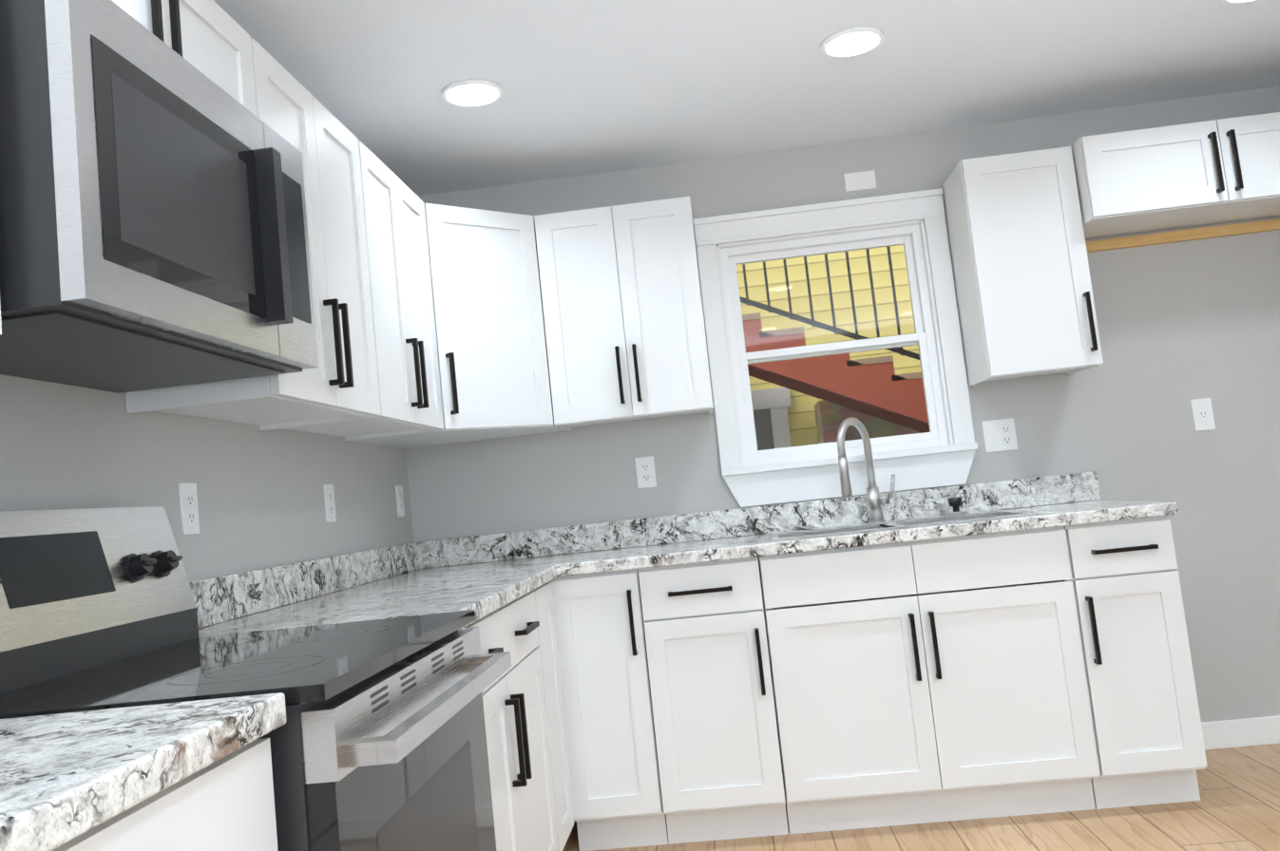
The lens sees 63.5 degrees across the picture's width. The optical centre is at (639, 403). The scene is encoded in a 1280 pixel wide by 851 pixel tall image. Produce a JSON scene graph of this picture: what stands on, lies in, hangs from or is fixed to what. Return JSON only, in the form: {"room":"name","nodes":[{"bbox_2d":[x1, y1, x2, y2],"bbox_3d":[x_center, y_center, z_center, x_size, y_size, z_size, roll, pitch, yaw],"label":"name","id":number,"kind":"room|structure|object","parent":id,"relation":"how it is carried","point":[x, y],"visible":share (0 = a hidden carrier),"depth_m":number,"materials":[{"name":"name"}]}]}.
{"room":"kitchen","nodes":[
{"label":"kitchen","id":0,"kind":"room"},
{"bbox_2d":[0,374,413,582],"bbox_3d":[-1.202,0.126,0.906,0.150,2.366,6.500,-6,-5,4],"label":"wall","id":1,"kind":"structure","parent":0,"point":[260,501],"depth_m":2.42,"materials":[{"name":"grey paint"}]},
{"bbox_2d":[0,303,1,334],"bbox_3d":[-1.009,-0.478,0.957,0.356,0.772,0.762,-6,-5,4],"label":"upper cabinet","id":2,"kind":"object","parent":1,"relation":"attached to","point":[0,321],"visible":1,"depth_m":1.29,"materials":[{"name":"white paint"}]},
{"bbox_2d":[111,0,256,115],"bbox_3d":[-0.972,-0.652,1.760,0.356,0.268,0.795,-6,-5,4],"label":"upper cabinet","id":3,"kind":"object","parent":1,"relation":"attached to","point":[210,40],"visible":0.19,"depth_m":1.96,"materials":[{"name":"white paint"}]},
{"bbox_2d":[0,0,318,393],"bbox_3d":[-0.887,-0.297,1.724,0.452,0.453,0.762,-6,-5,4],"label":"microwave","id":4,"kind":"object","parent":3,"relation":"attached to","point":[153,227],"visible":1,"depth_m":1.51,"materials":[{"name":"silver metal"}]},
{"bbox_2d":[178,482,199,534],"bbox_3d":[-1.011,0.238,2.323,0.007,0.115,0.070,-6,-5,4],"label":"electrical outlet","id":5,"kind":"object","parent":1,"relation":"attached to","point":[189,509],"visible":1,"depth_m":2.32,"materials":[{"name":"white plastic"}]},
{"bbox_2d":[125,38,381,430],"bbox_3d":[-0.890,-0.349,2.453,0.356,0.760,0.631,-6,-5,4],"label":"upper cabinet","id":6,"kind":"object","parent":1,"relation":"attached to","point":[339,383],"visible":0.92,"depth_m":2.43,"materials":[{"name":"white paint"}]},
{"bbox_2d":[189,541,424,629],"bbox_3d":[-0.923,0.505,3.003,0.022,0.103,1.867,-6,-5,4],"label":"backsplash","id":7,"kind":"structure","parent":1,"relation":"attached to","point":[222,599],"depth_m":2.78,"materials":[{"name":"white stone"}]},
{"bbox_2d":[323,484,336,522],"bbox_3d":[-0.946,0.306,3.157,0.007,0.115,0.070,-6,-5,4],"label":"electrical outlet","id":8,"kind":"object","parent":1,"relation":"attached to","point":[330,504],"visible":1,"depth_m":3.15,"materials":[{"name":"white plastic"}]},
{"bbox_2d":[265,140,444,440],"bbox_3d":[-0.841,-0.297,3.081,0.356,0.760,0.623,-6,-5,4],"label":"upper cabinet","id":9,"kind":"object","parent":1,"relation":"attached to","point":[404,323],"visible":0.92,"depth_m":3.02,"materials":[{"name":"white paint"}]},
{"bbox_2d":[395,485,404,516],"bbox_3d":[-0.891,0.365,3.846,0.007,0.115,0.070,-6,-5,4],"label":"electrical outlet","id":10,"kind":"object","parent":1,"relation":"attached to","point":[400,501],"visible":1,"depth_m":3.83,"materials":[{"name":"white plastic"}]},
{"bbox_2d":[213,0,1279,196],"bbox_3d":[1.086,-1.361,0.898,5.317,0.100,6.700,-6,-5,4],"label":"ceiling","id":11,"kind":"structure","parent":0,"point":[592,86],"depth_m":3.22,"materials":[{"name":"white paint"}]},
{"bbox_2d":[441,78,503,107],"bbox_3d":[-0.505,-0.933,3.123,0.184,0.013,0.184,-6,-5,4],"label":"recessed light","id":12,"kind":"object","parent":11,"relation":"in","point":[472,92],"visible":1,"depth_m":3.10,"materials":[{"name":"white paint"}]},
{"bbox_2d":[821,26,884,57],"bbox_3d":[0.625,-1.060,3.044,0.184,0.013,0.184,-6,-5,4],"label":"recessed light","id":13,"kind":"object","parent":11,"relation":"in","point":[851,42],"visible":0.96,"depth_m":3.02,"materials":[{"name":"white paint"}]},
{"bbox_2d":[1222,0,1256,3],"bbox_3d":[1.764,-1.188,2.954,0.184,0.013,0.184,-6,-5,4],"label":"recessed light","id":14,"kind":"object","parent":11,"relation":"in","point":[1235,1],"visible":0.95,"depth_m":3.03,"materials":[{"name":"white paint"}]},
{"bbox_2d":[405,86,1279,722],"bbox_3d":[1.558,0.105,3.886,4.917,2.366,0.150,-6,-5,4],"label":"wall","id":15,"kind":"structure","parent":0,"point":[1181,326],"depth_m":3.83,"materials":[{"name":"grey paint"}]},
{"bbox_2d":[348,203,566,448],"bbox_3d":[-0.655,-0.261,3.693,0.631,0.760,0.637,-6,-5,4],"label":"upper cabinet","id":16,"kind":"object","parent":15,"relation":"attached to","point":[490,334],"visible":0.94,"depth_m":3.53,"materials":[{"name":"white paint"}]},
{"bbox_2d":[534,196,714,430],"bbox_3d":[-0.051,-0.316,3.791,0.563,0.760,0.356,-6,-5,4],"label":"upper cabinet","id":17,"kind":"object","parent":15,"relation":"attached to","point":[625,335],"visible":1,"depth_m":3.65,"materials":[{"name":"white paint"}]},
{"bbox_2d":[634,456,656,488],"bbox_3d":[0.022,0.263,3.914,0.070,0.115,0.007,-6,-5,4],"label":"electrical outlet","id":18,"kind":"object","parent":15,"relation":"attached to","point":[645,472],"visible":1,"depth_m":3.91,"materials":[{"name":"white plastic"}]},
{"bbox_2d":[420,471,1101,569],"bbox_3d":[0.405,0.442,3.858,2.553,0.103,0.026,-6,-5,4],"label":"backsplash","id":19,"kind":"structure","parent":15,"relation":"attached to","point":[1084,487],"depth_m":3.85,"materials":[{"name":"white stone"}]},
{"bbox_2d":[693,188,977,507],"bbox_3d":[0.732,-0.201,3.926,0.940,1.108,0.145,-6,-5,4],"label":"window unit","id":20,"kind":"structure","parent":15,"relation":"in","point":[909,239],"depth_m":3.91,"materials":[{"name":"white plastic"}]},
{"bbox_2d":[843,170,876,191],"bbox_3d":[0.839,-0.846,3.942,0.115,0.070,0.006,-6,-5,4],"label":"blank wall plate","id":21,"kind":"object","parent":15,"relation":"attached to","point":[860,181],"visible":1,"depth_m":3.94,"materials":[{"name":"white plastic"}]},
{"bbox_2d":[981,418,1017,452],"bbox_3d":[1.330,0.120,3.822,0.116,0.115,0.008,-6,-5,4],"label":"outlet","id":22,"kind":"object","parent":15,"relation":"attached to","point":[999,435],"visible":1,"depth_m":3.82,"materials":[{"name":"white plastic"}]},
{"bbox_2d":[941,146,1103,386],"bbox_3d":[1.355,-0.477,3.693,0.377,0.768,0.356,-6,-5,4],"label":"upper cabinet","id":23,"kind":"object","parent":15,"relation":"attached to","point":[1024,296],"visible":1,"depth_m":3.56,"materials":[{"name":"white paint"}]},
{"bbox_2d":[1070,112,1279,252],"bbox_3d":[1.960,-0.775,3.630,0.887,0.324,0.436,-6,-5,4],"label":"upper cabinet","id":24,"kind":"object","parent":15,"relation":"attached to","point":[1189,175],"visible":0.92,"depth_m":3.47,"materials":[{"name":"white paint"}]},
{"bbox_2d":[1190,398,1215,431],"bbox_3d":[2.053,0.042,3.772,0.070,0.115,0.007,-6,-5,4],"label":"electrical outlet","id":25,"kind":"object","parent":15,"relation":"attached to","point":[1202,414],"visible":1,"depth_m":3.77,"materials":[{"name":"white plastic"}]},
{"bbox_2d":[1201,715,1279,750],"bbox_3d":[2.177,1.166,3.666,0.842,0.095,0.016,-6,-5,4],"label":"baseboard","id":26,"kind":"structure","parent":15,"relation":"attached to","point":[1241,733],"depth_m":3.65,"materials":[{"name":"white paint"}]},
{"bbox_2d":[562,744,1279,850],"bbox_3d":[1.343,1.082,0.677,5.317,0.100,6.700,-6,-5,4],"label":"floor","id":27,"kind":"structure","parent":0,"point":[1236,808],"depth_m":3.09,"materials":[{"name":"brown wood"}]},
{"bbox_2d":[51,738,278,850],"bbox_3d":[-0.715,0.824,0.874,0.661,0.876,0.673,-6,-5,4],"label":"base cabinet","id":28,"kind":"object","parent":27,"relation":"on","point":[226,803],"visible":0.4,"depth_m":1.07,"materials":[{"name":"white paint"}]},
{"bbox_2d":[0,692,286,850],"bbox_3d":[-0.794,0.345,0.596,0.650,0.038,1.323,-6,-5,4],"label":"countertop","id":29,"kind":"structure","parent":28,"relation":"on","point":[66,777],"depth_m":0.98,"materials":[{"name":"white stone"}]},
{"bbox_2d":[0,506,511,850],"bbox_3d":[-0.612,0.726,1.618,0.735,1.182,0.764,-6,-5,4],"label":"range","id":30,"kind":"object","parent":27,"relation":"on","point":[378,740],"visible":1,"depth_m":1.59,"materials":[{"name":"silver metal"}]},
{"bbox_2d":[463,592,558,850],"bbox_3d":[-0.589,0.956,2.476,0.661,0.876,0.932,-6,-5,4],"label":"base cabinet","id":31,"kind":"object","parent":27,"relation":"on","point":[519,762],"visible":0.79,"depth_m":2.51,"materials":[{"name":"white paint"}]},
{"bbox_2d":[198,556,563,637],"bbox_3d":[-0.629,0.514,2.658,0.655,0.038,1.230,-6,-5,4],"label":"countertop","id":32,"kind":"structure","parent":31,"relation":"on","point":[483,589],"depth_m":2.55,"materials":[{"name":"white stone"}]},
{"bbox_2d":[531,581,573,850],"bbox_3d":[-0.531,1.035,3.418,0.629,0.876,0.951,-6,-5,4],"label":"cabinet filler","id":33,"kind":"object","parent":27,"relation":"on","point":[555,721],"visible":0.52,"depth_m":3.09,"materials":[{"name":"white paint"}]},
{"bbox_2d":[549,569,668,850],"bbox_3d":[-0.082,0.998,3.531,0.283,0.876,0.661,-6,-5,4],"label":"base cabinet","id":34,"kind":"object","parent":27,"relation":"on","point":[614,774],"visible":0.9,"depth_m":3.25,"materials":[{"name":"white paint"}]},
{"bbox_2d":[411,554,571,572],"bbox_3d":[-0.555,0.595,3.627,0.650,0.038,0.420,-6,-5,4],"label":"countertop","id":35,"kind":"structure","parent":34,"relation":"on","point":[566,555],"depth_m":3.84,"materials":[{"name":"white stone"}]},
{"bbox_2d":[637,556,788,844],"bbox_3d":[0.250,0.961,3.508,0.380,0.876,0.661,-6,-5,4],"label":"base cabinet","id":36,"kind":"object","parent":27,"relation":"on","point":[716,729],"visible":1,"depth_m":3.23,"materials":[{"name":"white paint"}]},
{"bbox_2d":[757,526,1099,834],"bbox_3d":[0.908,0.888,3.462,0.940,0.876,0.661,-6,-5,4],"label":"base cabinet","id":37,"kind":"object","parent":27,"relation":"on","point":[935,680],"visible":0.94,"depth_m":3.18,"materials":[{"name":"white paint"}]},
{"bbox_2d":[397,499,1178,576],"bbox_3d":[0.387,0.487,3.539,2.554,0.038,0.655,-6,-5,4],"label":"countertop","id":38,"kind":"structure","parent":37,"relation":"on","point":[1098,510],"depth_m":3.22,"materials":[{"name":"white stone"}]},
{"bbox_2d":[837,418,895,523],"bbox_3d":[0.808,0.238,3.684,0.216,0.383,0.192,-6,-5,4],"label":"faucet","id":39,"kind":"object","parent":38,"relation":"on","point":[876,500],"visible":1,"depth_m":3.71,"materials":[{"name":"silver metal"}]},
{"bbox_2d":[765,510,1038,540],"bbox_3d":[0.868,0.501,3.520,0.840,0.179,0.476,-6,-5,4],"label":"sink","id":40,"kind":"object","parent":38,"relation":"in","point":[888,525],"visible":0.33,"depth_m":3.67,"materials":[{"name":"silver metal"}]},
{"bbox_2d":[793,521,815,530],"bbox_3d":[0.596,0.450,3.750,0.076,0.037,0.076,-6,-5,4],"label":"strainer","id":41,"kind":"object","parent":40,"relation":"on","point":[804,526],"visible":0.85,"depth_m":3.73,"materials":[{"name":"silver metal"}]},
{"bbox_2d":[944,496,969,515],"bbox_3d":[1.134,0.370,3.714,0.084,0.060,0.084,-6,-5,4],"label":"stopper","id":42,"kind":"object","parent":40,"relation":"on","point":[955,504],"visible":0.98,"depth_m":3.69,"materials":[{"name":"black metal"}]},
{"bbox_2d":[1063,515,1207,809],"bbox_3d":[1.532,0.818,3.419,0.310,0.876,0.661,-6,-5,4],"label":"base cabinet","id":43,"kind":"object","parent":27,"relation":"on","point":[1148,735],"visible":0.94,"depth_m":3.13,"materials":[{"name":"white paint"}]},
{"label":"outside","id":44,"kind":"structure","parent":0,"visible":0},
{"bbox_2d":[736,245,921,450],"bbox_3d":[1.073,-1.213,5.668,10.000,6.600,3.000,-6,-5,4],"label":"house","id":45,"kind":"structure","parent":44,"point":[757,283],"depth_m":6.90,"materials":[{"name":"yellow wood"}]},
{"bbox_2d":[739,246,929,433],"bbox_3d":[1.083,-0.020,6.082,3.646,4.099,0.560,-6,-5,4],"label":"stairs","id":46,"kind":"structure","parent":45,"relation":"attached to","point":[839,390],"depth_m":5.83,"materials":[{"name":"brown paint"}]}
]}

